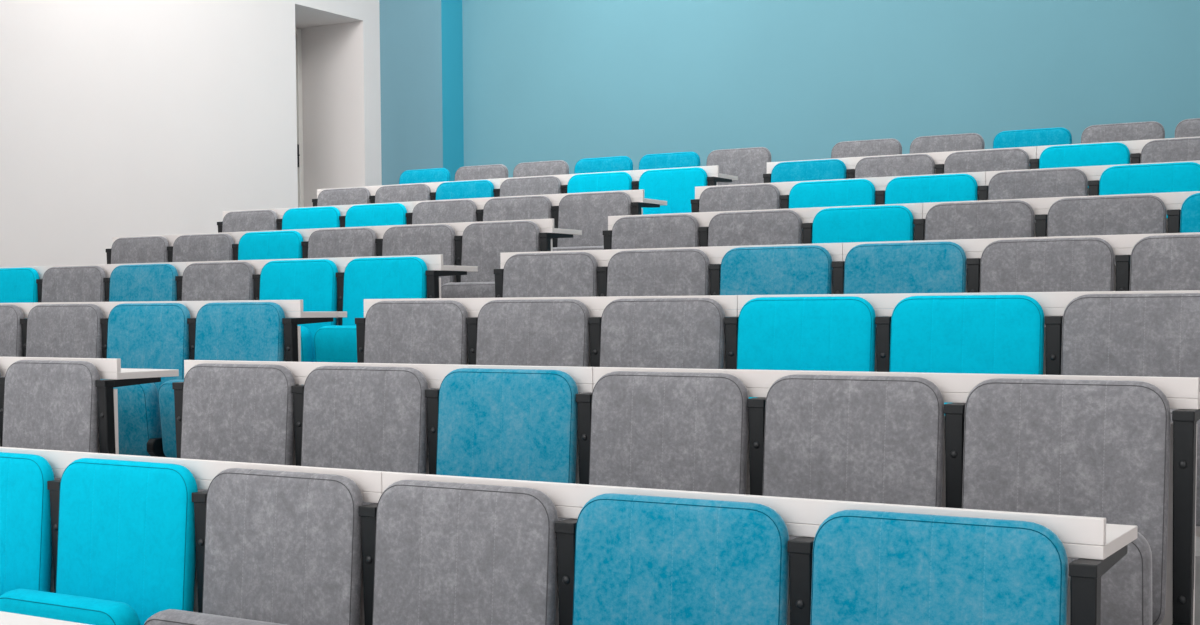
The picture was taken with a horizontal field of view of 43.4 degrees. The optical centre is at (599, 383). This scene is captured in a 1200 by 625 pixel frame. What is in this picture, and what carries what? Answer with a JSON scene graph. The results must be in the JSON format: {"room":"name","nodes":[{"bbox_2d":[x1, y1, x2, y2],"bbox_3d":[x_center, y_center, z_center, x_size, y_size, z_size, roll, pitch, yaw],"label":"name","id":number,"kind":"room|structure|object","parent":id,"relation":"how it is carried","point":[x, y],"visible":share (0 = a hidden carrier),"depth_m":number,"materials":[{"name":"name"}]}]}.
{"room":"lecture hall","nodes":[
{"label":"lecture hall","id":0,"kind":"room"},
{"bbox_2d":[0,0,381,266],"bbox_3d":[-5.602,-1.333,7.943,0.735,5.900,14.475,1,3,31],"label":"wall","id":1,"kind":"structure","parent":0,"point":[119,118],"depth_m":11.20,"materials":[{"name":"white paint"}]},
{"bbox_2d":[295,28,303,206],"bbox_3d":[-2.891,-2.100,13.134,0.129,2.297,1.061,1,3,31],"label":"door","id":2,"kind":"structure","parent":1,"relation":"in","point":[297,30],"depth_m":13.45,"materials":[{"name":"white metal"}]},
{"bbox_2d":[462,0,1199,177],"bbox_3d":[2.724,-1.539,11.156,10.250,5.900,0.400,1,3,31],"label":"wall","id":3,"kind":"structure","parent":0,"point":[569,81],"depth_m":11.58,"materials":[{"name":"blue paint"}]},
{"bbox_2d":[379,0,463,184],"bbox_3d":[-1.565,-1.621,13.309,0.676,5.900,0.306,1,3,31],"label":"wall","id":4,"kind":"structure","parent":3,"relation":"attached to","point":[421,41],"depth_m":13.12,"materials":[{"name":"blue paint"}]},
{"bbox_2d":[1194,537,1199,624],"bbox_3d":[-1.393,0.567,5.522,11.450,2.296,14.475,1,3,31],"label":"floor","id":5,"kind":"structure","parent":0,"point":[1197,542],"depth_m":4.48,"materials":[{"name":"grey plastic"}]},
{"bbox_2d":[0,611,89,624],"bbox_3d":[-1.001,0.963,2.741,3.311,1.000,0.593,1,3,31],"label":"desk","id":6,"kind":"object","parent":5,"relation":"on","point":[6,618],"visible":1,"depth_m":3.13,"materials":[{"name":"white laminate"}]},
{"bbox_2d":[0,357,178,453],"bbox_3d":[-3.128,0.378,6.222,3.311,1.000,0.593,1,3,31],"label":"desk","id":7,"kind":"object","parent":5,"relation":"on","point":[108,368],"visible":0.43,"depth_m":5.38,"materials":[{"name":"white laminate"}]},
{"bbox_2d":[2,360,99,479],"bbox_3d":[-2.049,0.247,5.394,0.492,0.652,0.282,1,3,31],"label":"seat","id":8,"kind":"object","parent":7,"relation":"attached to","point":[49,404],"visible":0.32,"depth_m":5.44,"materials":[{"name":"grey fabric"}]},
{"bbox_2d":[0,300,346,456],"bbox_3d":[-2.638,0.123,7.033,3.311,1.000,0.593,1,3,31],"label":"desk","id":9,"kind":"object","parent":5,"relation":"on","point":[293,309],"visible":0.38,"depth_m":6.30,"materials":[{"name":"white laminate"}]},
{"bbox_2d":[0,304,23,356],"bbox_3d":[-2.948,-0.042,7.036,0.492,0.652,0.282,1,3,31],"label":"seat","id":10,"kind":"object","parent":9,"relation":"attached to","point":[10,315],"visible":0.48,"depth_m":7.00,"materials":[{"name":"grey fabric"}]},
{"bbox_2d":[1,304,103,376],"bbox_3d":[-2.484,-0.030,6.759,0.492,0.652,0.282,1,3,31],"label":"seat","id":11,"kind":"object","parent":9,"relation":"attached to","point":[53,330],"visible":0.35,"depth_m":6.80,"materials":[{"name":"grey fabric"}]},
{"bbox_2d":[100,303,190,455],"bbox_3d":[-2.021,-0.019,6.482,0.492,0.652,0.282,1,3,31],"label":"seat","id":12,"kind":"object","parent":9,"relation":"attached to","point":[141,335],"visible":0.46,"depth_m":6.46,"materials":[{"name":"blue fabric"}]},
{"bbox_2d":[158,302,284,457],"bbox_3d":[-1.558,-0.008,6.205,0.492,0.652,0.282,1,3,31],"label":"seat","id":13,"kind":"object","parent":9,"relation":"attached to","point":[228,331],"visible":0.44,"depth_m":6.23,"materials":[{"name":"blue fabric"}]},
{"bbox_2d":[0,254,477,324],"bbox_3d":[-2.147,-0.132,7.844,3.311,1.000,0.593,1,3,31],"label":"desk","id":14,"kind":"object","parent":5,"relation":"on","point":[435,267],"visible":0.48,"depth_m":7.29,"materials":[{"name":"white laminate"}]},
{"bbox_2d":[0,268,39,302],"bbox_3d":[-3.384,-0.319,8.401,0.492,0.652,0.282,1,3,31],"label":"seat","id":15,"kind":"object","parent":14,"relation":"attached to","point":[17,285],"visible":0.26,"depth_m":8.40,"materials":[{"name":"blue fabric"}]},
{"bbox_2d":[41,266,106,301],"bbox_3d":[-2.920,-0.308,8.124,0.492,0.652,0.282,1,3,31],"label":"seat","id":16,"kind":"object","parent":14,"relation":"attached to","point":[69,283],"visible":0.18,"depth_m":8.17,"materials":[{"name":"grey fabric"}]},
{"bbox_2d":[109,264,177,301],"bbox_3d":[-2.457,-0.297,7.847,0.492,0.652,0.282,1,3,31],"label":"seat","id":17,"kind":"object","parent":14,"relation":"attached to","point":[140,282],"visible":0.19,"depth_m":7.90,"materials":[{"name":"blue fabric"}]},
{"bbox_2d":[181,262,254,300],"bbox_3d":[-1.994,-0.286,7.570,0.492,0.652,0.282,1,3,31],"label":"seat","id":18,"kind":"object","parent":14,"relation":"attached to","point":[210,281],"visible":0.24,"depth_m":7.62,"materials":[{"name":"grey fabric"}]},
{"bbox_2d":[259,259,337,361],"bbox_3d":[-1.530,-0.275,7.293,0.492,0.652,0.282,1,3,31],"label":"seat","id":19,"kind":"object","parent":14,"relation":"attached to","point":[314,282],"visible":0.31,"depth_m":7.30,"materials":[{"name":"blue fabric"}]},
{"bbox_2d":[314,257,426,362],"bbox_3d":[-1.067,-0.263,7.016,0.492,0.652,0.282,1,3,31],"label":"seat","id":20,"kind":"object","parent":14,"relation":"attached to","point":[385,277],"visible":0.44,"depth_m":7.03,"materials":[{"name":"blue fabric"}]},
{"bbox_2d":[106,219,581,281],"bbox_3d":[-1.656,-0.387,8.655,3.311,1.000,0.593,1,3,31],"label":"desk","id":21,"kind":"object","parent":5,"relation":"on","point":[546,226],"visible":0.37,"depth_m":8.23,"materials":[{"name":"white laminate"}]},
{"bbox_2d":[111,236,168,263],"bbox_3d":[-2.893,-0.574,9.212,0.492,0.652,0.282,1,3,31],"label":"seat","id":22,"kind":"object","parent":21,"relation":"attached to","point":[152,249],"visible":0.28,"depth_m":9.26,"materials":[{"name":"grey fabric"}]},
{"bbox_2d":[172,233,233,261],"bbox_3d":[-2.429,-0.563,8.935,0.492,0.652,0.282,1,3,31],"label":"seat","id":23,"kind":"object","parent":21,"relation":"attached to","point":[200,247],"visible":0.26,"depth_m":8.98,"materials":[{"name":"grey fabric"}]},
{"bbox_2d":[238,231,302,259],"bbox_3d":[-1.966,-0.552,8.658,0.492,0.652,0.282,1,3,31],"label":"seat","id":24,"kind":"object","parent":21,"relation":"attached to","point":[271,244],"visible":0.27,"depth_m":8.71,"materials":[{"name":"blue fabric"}]},
{"bbox_2d":[308,227,376,257],"bbox_3d":[-1.502,-0.541,8.381,0.492,0.652,0.282,1,3,31],"label":"seat","id":25,"kind":"object","parent":21,"relation":"attached to","point":[343,242],"visible":0.2,"depth_m":8.43,"materials":[{"name":"grey fabric"}]},
{"bbox_2d":[382,224,455,285],"bbox_3d":[-1.039,-0.530,8.104,0.492,0.652,0.282,1,3,31],"label":"seat","id":26,"kind":"object","parent":21,"relation":"attached to","point":[437,239],"visible":0.25,"depth_m":8.14,"materials":[{"name":"grey fabric"}]},
{"bbox_2d":[441,221,539,317],"bbox_3d":[-0.576,-0.518,7.827,0.492,0.652,0.282,1,3,31],"label":"seat","id":27,"kind":"object","parent":21,"relation":"attached to","point":[482,243],"visible":0.27,"depth_m":7.88,"materials":[{"name":"grey fabric"}]},
{"bbox_2d":[217,189,666,246],"bbox_3d":[-1.165,-0.642,9.466,3.311,1.000,0.593,1,3,31],"label":"desk","id":28,"kind":"object","parent":5,"relation":"on","point":[637,196],"visible":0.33,"depth_m":9.12,"materials":[{"name":"white laminate"}]},
{"bbox_2d":[222,210,277,232],"bbox_3d":[-2.402,-0.829,10.023,0.492,0.652,0.282,1,3,31],"label":"seat","id":29,"kind":"object","parent":28,"relation":"attached to","point":[255,220],"visible":0.26,"depth_m":10.07,"materials":[{"name":"grey fabric"}]},
{"bbox_2d":[282,206,340,229],"bbox_3d":[-1.938,-0.818,9.746,0.492,0.652,0.282,1,3,31],"label":"seat","id":30,"kind":"object","parent":28,"relation":"attached to","point":[313,217],"visible":0.23,"depth_m":9.80,"materials":[{"name":"blue fabric"}]},
{"bbox_2d":[345,203,406,226],"bbox_3d":[-1.475,-0.807,9.469,0.492,0.652,0.282,1,3,31],"label":"seat","id":31,"kind":"object","parent":28,"relation":"attached to","point":[390,213],"visible":0.27,"depth_m":9.52,"materials":[{"name":"blue fabric"}]},
{"bbox_2d":[412,199,477,223],"bbox_3d":[-1.012,-0.796,9.192,0.492,0.652,0.282,1,3,31],"label":"seat","id":32,"kind":"object","parent":28,"relation":"attached to","point":[448,211],"visible":0.27,"depth_m":9.24,"materials":[{"name":"grey fabric"}]},
{"bbox_2d":[483,196,551,220],"bbox_3d":[-0.548,-0.785,8.915,0.492,0.652,0.282,1,3,31],"label":"seat","id":33,"kind":"object","parent":28,"relation":"attached to","point":[525,207],"visible":0.17,"depth_m":8.97,"materials":[{"name":"grey fabric"}]},
{"bbox_2d":[552,192,631,250],"bbox_3d":[-0.085,-0.774,8.638,0.492,0.652,0.282,1,3,31],"label":"seat","id":34,"kind":"object","parent":28,"relation":"attached to","point":[589,213],"visible":0.22,"depth_m":8.70,"materials":[{"name":"grey fabric"}]},
{"bbox_2d":[312,165,737,206],"bbox_3d":[-0.674,-0.898,10.277,3.311,1.000,0.593,1,3,31],"label":"desk","id":35,"kind":"object","parent":5,"relation":"on","point":[712,172],"visible":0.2,"depth_m":9.97,"materials":[{"name":"white laminate"}]},
{"bbox_2d":[317,187,370,205],"bbox_3d":[-1.911,-1.084,10.834,0.492,0.652,0.282,1,3,31],"label":"seat","id":36,"kind":"object","parent":35,"relation":"attached to","point":[359,195],"visible":0.3,"depth_m":10.89,"materials":[{"name":"grey fabric"}]},
{"bbox_2d":[375,184,430,202],"bbox_3d":[-1.447,-1.073,10.557,0.492,0.652,0.282,1,3,31],"label":"seat","id":37,"kind":"object","parent":35,"relation":"attached to","point":[410,192],"visible":0.23,"depth_m":10.61,"materials":[{"name":"grey fabric"}]},
{"bbox_2d":[435,180,494,199],"bbox_3d":[-0.984,-1.062,10.280,0.492,0.652,0.282,1,3,31],"label":"seat","id":38,"kind":"object","parent":35,"relation":"attached to","point":[477,188],"visible":0.21,"depth_m":10.33,"materials":[{"name":"blue fabric"}]},
{"bbox_2d":[499,176,561,196],"bbox_3d":[-0.521,-1.051,10.003,0.492,0.652,0.282,1,3,31],"label":"seat","id":39,"kind":"object","parent":35,"relation":"attached to","point":[543,185],"visible":0.24,"depth_m":10.06,"materials":[{"name":"grey fabric"}]},
{"bbox_2d":[567,172,631,192],"bbox_3d":[-0.057,-1.040,9.726,0.492,0.652,0.282,1,3,31],"label":"seat","id":40,"kind":"object","parent":35,"relation":"attached to","point":[611,181],"visible":0.24,"depth_m":9.78,"materials":[{"name":"blue fabric"}]},
{"bbox_2d":[639,167,707,214],"bbox_3d":[0.406,-1.029,9.449,0.492,0.652,0.282,1,3,31],"label":"seat","id":41,"kind":"object","parent":35,"relation":"attached to","point":[676,186],"visible":0.27,"depth_m":9.50,"materials":[{"name":"blue fabric"}]},
{"bbox_2d":[0,447,1137,624],"bbox_3d":[-0.510,0.708,3.552,3.311,1.000,0.593,1,3,31],"label":"desk","id":42,"kind":"object","parent":5,"relation":"on","point":[1098,545],"visible":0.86,"depth_m":3.20,"materials":[{"name":"white laminate"}]},
{"bbox_2d":[0,452,53,595],"bbox_3d":[-1.747,0.521,4.109,0.492,0.652,0.282,1,3,31],"label":"seat","id":43,"kind":"object","parent":42,"relation":"attached to","point":[25,513],"visible":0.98,"depth_m":4.08,"materials":[{"name":"blue fabric"}]},
{"bbox_2d":[0,458,197,624],"bbox_3d":[-1.284,0.532,3.832,0.492,0.652,0.282,1,3,31],"label":"seat","id":44,"kind":"object","parent":42,"relation":"attached to","point":[126,547],"visible":0.98,"depth_m":3.85,"materials":[{"name":"blue fabric"}]},
{"bbox_2d":[144,468,363,624],"bbox_3d":[-0.820,0.543,3.555,0.492,0.652,0.282,1,3,31],"label":"seat","id":45,"kind":"object","parent":42,"relation":"attached to","point":[281,547],"visible":1,"depth_m":3.59,"materials":[{"name":"grey fabric"}]},
{"bbox_2d":[372,480,557,624],"bbox_3d":[-0.357,0.554,3.278,0.492,0.652,0.282,1,3,31],"label":"seat","id":46,"kind":"object","parent":42,"relation":"attached to","point":[447,553],"visible":1,"depth_m":3.33,"materials":[{"name":"grey fabric"}]},
{"bbox_2d":[572,493,788,624],"bbox_3d":[0.106,0.565,3.001,0.492,0.652,0.282,1,3,31],"label":"seat","id":47,"kind":"object","parent":42,"relation":"attached to","point":[640,559],"visible":0.99,"depth_m":3.06,"materials":[{"name":"blue fabric"}]},
{"bbox_2d":[810,510,1067,624],"bbox_3d":[0.570,0.577,2.724,0.492,0.652,0.282,1,3,31],"label":"seat","id":48,"kind":"object","parent":42,"relation":"attached to","point":[869,567],"visible":1,"depth_m":2.78,"materials":[{"name":"blue fabric"}]},
{"bbox_2d":[172,360,1199,624],"bbox_3d":[-0.019,0.453,4.363,3.311,1.000,0.593,1,3,31],"label":"desk","id":49,"kind":"object","parent":5,"relation":"on","point":[1182,394],"visible":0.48,"depth_m":3.80,"materials":[{"name":"white laminate"}]},
{"bbox_2d":[180,363,294,491],"bbox_3d":[-1.256,0.266,4.920,0.492,0.652,0.282,1,3,31],"label":"seat","id":50,"kind":"object","parent":49,"relation":"attached to","point":[231,412],"visible":0.26,"depth_m":4.96,"materials":[{"name":"grey fabric"}]},
{"bbox_2d":[301,366,427,504],"bbox_3d":[-0.793,0.277,4.643,0.492,0.652,0.282,1,3,31],"label":"seat","id":51,"kind":"object","parent":49,"relation":"attached to","point":[373,418],"visible":0.27,"depth_m":4.69,"materials":[{"name":"grey fabric"}]},
{"bbox_2d":[436,368,577,483],"bbox_3d":[-0.329,0.288,4.366,0.492,0.652,0.282,1,3,31],"label":"seat","id":52,"kind":"object","parent":49,"relation":"attached to","point":[513,424],"visible":0.28,"depth_m":4.41,"materials":[{"name":"blue fabric"}]},
{"bbox_2d":[558,371,748,520],"bbox_3d":[0.134,0.299,4.089,0.492,0.652,0.282,1,3,31],"label":"seat","id":53,"kind":"object","parent":49,"relation":"attached to","point":[684,431],"visible":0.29,"depth_m":4.14,"materials":[{"name":"grey fabric"}]},
{"bbox_2d":[762,374,943,539],"bbox_3d":[0.597,0.310,3.812,0.492,0.652,0.282,1,3,31],"label":"seat","id":54,"kind":"object","parent":49,"relation":"attached to","point":[870,439],"visible":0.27,"depth_m":3.86,"materials":[{"name":"grey fabric"}]},
{"bbox_2d":[962,378,1170,624],"bbox_3d":[1.061,0.321,3.535,0.492,0.652,0.282,1,3,31],"label":"seat","id":55,"kind":"object","parent":49,"relation":"attached to","point":[1088,448],"visible":0.57,"depth_m":3.56,"materials":[{"name":"grey fabric"}]},
{"bbox_2d":[355,290,1199,536],"bbox_3d":[0.472,0.197,5.174,3.311,1.000,0.593,1,3,31],"label":"desk","id":56,"kind":"object","parent":5,"relation":"on","point":[1053,304],"visible":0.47,"depth_m":5.04,"materials":[{"name":"white laminate"}]},
{"bbox_2d":[364,300,467,388],"bbox_3d":[-0.765,0.011,5.731,0.492,0.652,0.282,1,3,31],"label":"seat","id":57,"kind":"object","parent":56,"relation":"attached to","point":[424,331],"visible":0.27,"depth_m":5.78,"materials":[{"name":"grey fabric"}]},
{"bbox_2d":[476,299,589,393],"bbox_3d":[-0.302,0.022,5.454,0.492,0.652,0.282,1,3,31],"label":"seat","id":58,"kind":"object","parent":56,"relation":"attached to","point":[528,332],"visible":0.24,"depth_m":5.50,"materials":[{"name":"grey fabric"}]},
{"bbox_2d":[599,298,724,368],"bbox_3d":[0.162,0.033,5.177,0.492,0.652,0.282,1,3,31],"label":"seat","id":59,"kind":"object","parent":56,"relation":"attached to","point":[688,333],"visible":0.21,"depth_m":5.23,"materials":[{"name":"grey fabric"}]},
{"bbox_2d":[737,296,875,397],"bbox_3d":[0.625,0.044,4.900,0.492,0.652,0.282,1,3,31],"label":"seat","id":60,"kind":"object","parent":56,"relation":"attached to","point":[838,333],"visible":0.23,"depth_m":4.95,"materials":[{"name":"blue fabric"}]},
{"bbox_2d":[889,295,1044,414],"bbox_3d":[1.088,0.055,4.623,0.492,0.652,0.282,1,3,31],"label":"seat","id":61,"kind":"object","parent":56,"relation":"attached to","point":[975,334],"visible":0.21,"depth_m":4.68,"materials":[{"name":"blue fabric"}]},
{"bbox_2d":[1061,293,1199,526],"bbox_3d":[1.552,0.066,4.346,0.492,0.652,0.282,1,3,31],"label":"seat","id":62,"kind":"object","parent":56,"relation":"attached to","point":[1149,334],"visible":0.24,"depth_m":4.42,"materials":[{"name":"grey fabric"}]},
{"bbox_2d":[494,232,1199,297],"bbox_3d":[0.963,-0.058,5.985,3.311,1.000,0.593,1,3,31],"label":"desk","id":63,"kind":"object","parent":5,"relation":"on","point":[1122,245],"visible":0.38,"depth_m":5.92,"materials":[{"name":"white laminate"}]},
{"bbox_2d":[502,252,597,297],"bbox_3d":[-0.274,-0.244,6.542,0.492,0.652,0.282,1,3,31],"label":"seat","id":64,"kind":"object","parent":63,"relation":"attached to","point":[561,274],"visible":0.21,"depth_m":6.59,"materials":[{"name":"grey fabric"}]},
{"bbox_2d":[606,249,709,296],"bbox_3d":[0.189,-0.233,6.265,0.492,0.652,0.282,1,3,31],"label":"seat","id":65,"kind":"object","parent":63,"relation":"attached to","point":[666,272],"visible":0.2,"depth_m":6.32,"materials":[{"name":"grey fabric"}]},
{"bbox_2d":[720,245,832,294],"bbox_3d":[0.653,-0.222,5.988,0.492,0.652,0.282,1,3,31],"label":"seat","id":66,"kind":"object","parent":63,"relation":"attached to","point":[806,269],"visible":0.25,"depth_m":6.04,"materials":[{"name":"blue fabric"}]},
{"bbox_2d":[844,241,966,316],"bbox_3d":[1.116,-0.211,5.711,0.492,0.652,0.282,1,3,31],"label":"seat","id":67,"kind":"object","parent":63,"relation":"attached to","point":[912,267],"visible":0.25,"depth_m":5.77,"materials":[{"name":"blue fabric"}]},
{"bbox_2d":[980,237,1114,326],"bbox_3d":[1.579,-0.200,5.434,0.492,0.652,0.282,1,3,31],"label":"seat","id":68,"kind":"object","parent":63,"relation":"attached to","point":[1087,263],"visible":0.23,"depth_m":5.49,"materials":[{"name":"grey fabric"}]},
{"bbox_2d":[1130,234,1199,290],"bbox_3d":[2.043,-0.189,5.157,0.492,0.652,0.282,1,3,31],"label":"seat","id":69,"kind":"object","parent":63,"relation":"attached to","point":[1157,262],"visible":0.23,"depth_m":5.28,"materials":[{"name":"grey fabric"}]},
{"bbox_2d":[603,191,1199,249],"bbox_3d":[1.454,-0.313,6.796,3.311,1.000,0.593,1,3,31],"label":"desk","id":70,"kind":"object","parent":5,"relation":"on","point":[1173,201],"visible":0.19,"depth_m":6.74,"materials":[{"name":"white laminate"}]},
{"bbox_2d":[611,214,698,248],"bbox_3d":[0.217,-0.499,7.353,0.492,0.652,0.282,1,3,31],"label":"seat","id":71,"kind":"object","parent":70,"relation":"attached to","point":[677,230],"visible":0.21,"depth_m":7.41,"materials":[{"name":"grey fabric"}]},
{"bbox_2d":[708,210,802,246],"bbox_3d":[0.680,-0.488,7.076,0.492,0.652,0.282,1,3,31],"label":"seat","id":72,"kind":"object","parent":70,"relation":"attached to","point":[773,227],"visible":0.21,"depth_m":7.13,"materials":[{"name":"grey fabric"}]},
{"bbox_2d":[812,205,913,269],"bbox_3d":[1.143,-0.477,6.799,0.492,0.652,0.282,1,3,31],"label":"seat","id":73,"kind":"object","parent":70,"relation":"attached to","point":[892,222],"visible":0.28,"depth_m":6.85,"materials":[{"name":"blue fabric"}]},
{"bbox_2d":[924,200,1034,239],"bbox_3d":[1.607,-0.466,6.522,0.492,0.652,0.282,1,3,31],"label":"seat","id":74,"kind":"object","parent":70,"relation":"attached to","point":[1012,218],"visible":0.25,"depth_m":6.58,"materials":[{"name":"grey fabric"}]},
{"bbox_2d":[1047,195,1166,263],"bbox_3d":[2.070,-0.455,6.245,0.492,0.652,0.282,1,3,31],"label":"seat","id":75,"kind":"object","parent":70,"relation":"attached to","point":[1131,214],"visible":0.25,"depth_m":6.30,"materials":[{"name":"grey fabric"}]},
{"bbox_2d":[1180,193,1199,232],"bbox_3d":[2.534,-0.444,5.968,0.492,0.652,0.282,1,3,31],"label":"seat","id":76,"kind":"object","parent":70,"relation":"attached to","point":[1190,209],"visible":0.18,"depth_m":6.13,"materials":[{"name":"blue fabric"}]},
{"bbox_2d":[691,160,1199,212],"bbox_3d":[1.945,-0.568,7.607,3.311,1.000,0.593,1,3,31],"label":"desk","id":77,"kind":"object","parent":5,"relation":"on","point":[1093,173],"visible":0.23,"depth_m":7.70,"materials":[{"name":"white laminate"}]},
{"bbox_2d":[699,184,779,211],"bbox_3d":[0.708,-0.755,8.164,0.492,0.652,0.282,1,3,31],"label":"seat","id":78,"kind":"object","parent":77,"relation":"attached to","point":[757,196],"visible":0.27,"depth_m":8.22,"materials":[{"name":"grey fabric"}]},
{"bbox_2d":[789,179,875,230],"bbox_3d":[1.171,-0.744,7.887,0.492,0.652,0.282,1,3,31],"label":"seat","id":79,"kind":"object","parent":77,"relation":"attached to","point":[853,192],"visible":0.23,"depth_m":7.94,"materials":[{"name":"blue fabric"}]},
{"bbox_2d":[885,174,977,203],"bbox_3d":[1.635,-0.733,7.610,0.492,0.652,0.282,1,3,31],"label":"seat","id":80,"kind":"object","parent":77,"relation":"attached to","point":[950,187],"visible":0.19,"depth_m":7.67,"materials":[{"name":"blue fabric"}]},
{"bbox_2d":[988,168,1087,222],"bbox_3d":[2.098,-0.721,7.333,0.492,0.652,0.282,1,3,31],"label":"seat","id":81,"kind":"object","parent":77,"relation":"attached to","point":[1065,182],"visible":0.24,"depth_m":7.39,"materials":[{"name":"grey fabric"}]},
{"bbox_2d":[1099,162,1199,217],"bbox_3d":[2.561,-0.710,7.056,0.492,0.652,0.282,1,3,31],"label":"seat","id":82,"kind":"object","parent":77,"relation":"attached to","point":[1181,176],"visible":0.19,"depth_m":7.12,"materials":[{"name":"blue fabric"}]},
{"bbox_2d":[763,136,1199,182],"bbox_3d":[2.436,-0.823,8.418,3.311,1.000,0.593,1,3,31],"label":"desk","id":83,"kind":"object","parent":5,"relation":"on","point":[1135,147],"visible":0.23,"depth_m":8.58,"materials":[{"name":"white laminate"}]},
{"bbox_2d":[771,159,846,182],"bbox_3d":[1.199,-1.010,8.975,0.492,0.652,0.282,1,3,31],"label":"seat","id":84,"kind":"object","parent":83,"relation":"attached to","point":[829,169],"visible":0.24,"depth_m":9.03,"materials":[{"name":"blue fabric"}]},
{"bbox_2d":[855,154,934,177],"bbox_3d":[1.662,-0.999,8.698,0.492,0.652,0.282,1,3,31],"label":"seat","id":85,"kind":"object","parent":83,"relation":"attached to","point":[913,164],"visible":0.19,"depth_m":8.76,"materials":[{"name":"grey fabric"}]},
{"bbox_2d":[944,148,1029,173],"bbox_3d":[2.125,-0.988,8.421,0.492,0.652,0.282,1,3,31],"label":"seat","id":86,"kind":"object","parent":83,"relation":"attached to","point":[1014,158],"visible":0.24,"depth_m":8.48,"materials":[{"name":"grey fabric"}]},
{"bbox_2d":[1039,142,1129,187],"bbox_3d":[2.589,-0.977,8.144,0.492,0.652,0.282,1,3,31],"label":"seat","id":87,"kind":"object","parent":83,"relation":"attached to","point":[1115,153],"visible":0.27,"depth_m":8.20,"materials":[{"name":"blue fabric"}]},
{"bbox_2d":[1141,137,1199,162],"bbox_3d":[3.052,-0.965,7.867,0.492,0.652,0.282,1,3,31],"label":"seat","id":88,"kind":"object","parent":83,"relation":"attached to","point":[1182,149],"visible":0.23,"depth_m":7.97,"materials":[{"name":"grey fabric"}]},
{"bbox_3d":[-0.250,-1.052,10.980,3.310,0.810,0.330,1,3,31],"label":"frame","id":89,"kind":"object","parent":5,"relation":"on","visible":0},
{"bbox_2d":[399,168,450,183],"bbox_3d":[-1.420,-1.339,11.645,0.492,0.652,0.282,1,3,31],"label":"seat","id":90,"kind":"object","parent":89,"relation":"attached to","point":[435,174],"visible":0.24,"depth_m":11.70,"materials":[{"name":"blue fabric"}]},
{"bbox_2d":[455,164,507,180],"bbox_3d":[-0.956,-1.328,11.368,0.492,0.652,0.282,1,3,31],"label":"seat","id":91,"kind":"object","parent":89,"relation":"attached to","point":[495,171],"visible":0.21,"depth_m":11.42,"materials":[{"name":"grey fabric"}]},
{"bbox_2d":[513,160,568,177],"bbox_3d":[-0.493,-1.317,11.091,0.492,0.652,0.282,1,3,31],"label":"seat","id":92,"kind":"object","parent":89,"relation":"attached to","point":[557,167],"visible":0.21,"depth_m":11.15,"materials":[{"name":"grey fabric"}]},
{"bbox_2d":[574,156,632,173],"bbox_3d":[-0.030,-1.306,10.814,0.492,0.652,0.282,1,3,31],"label":"seat","id":93,"kind":"object","parent":89,"relation":"attached to","point":[617,163],"visible":0.27,"depth_m":10.87,"materials":[{"name":"blue fabric"}]},
{"bbox_2d":[639,152,700,169],"bbox_3d":[0.434,-1.295,10.537,0.492,0.652,0.282,1,3,31],"label":"seat","id":94,"kind":"object","parent":89,"relation":"attached to","point":[678,159],"visible":0.26,"depth_m":10.59,"materials":[{"name":"blue fabric"}]},
{"bbox_2d":[706,147,770,184],"bbox_3d":[0.897,-1.284,10.260,0.492,0.652,0.282,1,3,31],"label":"seat","id":95,"kind":"object","parent":89,"relation":"attached to","point":[749,165],"visible":0.22,"depth_m":10.30,"materials":[{"name":"grey fabric"}]},
{"bbox_3d":[2.860,-0.978,9.121,3.310,0.810,0.330,1,3,31],"label":"frame","id":96,"kind":"object","parent":5,"relation":"on","visible":0},
{"bbox_2d":[831,138,901,158],"bbox_3d":[1.690,-1.265,9.786,0.492,0.652,0.282,1,3,31],"label":"seat","id":97,"kind":"object","parent":96,"relation":"attached to","point":[876,147],"visible":0.27,"depth_m":9.84,"materials":[{"name":"grey fabric"}]},
{"bbox_2d":[910,133,984,170],"bbox_3d":[2.153,-1.254,9.509,0.492,0.652,0.282,1,3,31],"label":"seat","id":98,"kind":"object","parent":96,"relation":"attached to","point":[967,141],"visible":0.23,"depth_m":9.57,"materials":[{"name":"grey fabric"}]},
{"bbox_2d":[993,127,1071,165],"bbox_3d":[2.616,-1.243,9.232,0.492,0.652,0.282,1,3,31],"label":"seat","id":99,"kind":"object","parent":96,"relation":"attached to","point":[1059,135],"visible":0.23,"depth_m":9.29,"materials":[{"name":"blue fabric"}]},
{"bbox_2d":[1081,121,1164,159],"bbox_3d":[3.080,-1.232,8.955,0.492,0.652,0.282,1,3,31],"label":"seat","id":100,"kind":"object","parent":96,"relation":"attached to","point":[1148,130],"visible":0.27,"depth_m":9.01,"materials":[{"name":"grey fabric"}]},
{"bbox_2d":[1175,118,1199,137],"bbox_3d":[3.543,-1.220,8.678,0.492,0.652,0.282,1,3,31],"label":"seat","id":101,"kind":"object","parent":96,"relation":"attached to","point":[1187,127],"visible":0.22,"depth_m":8.82,"materials":[{"name":"grey fabric"}]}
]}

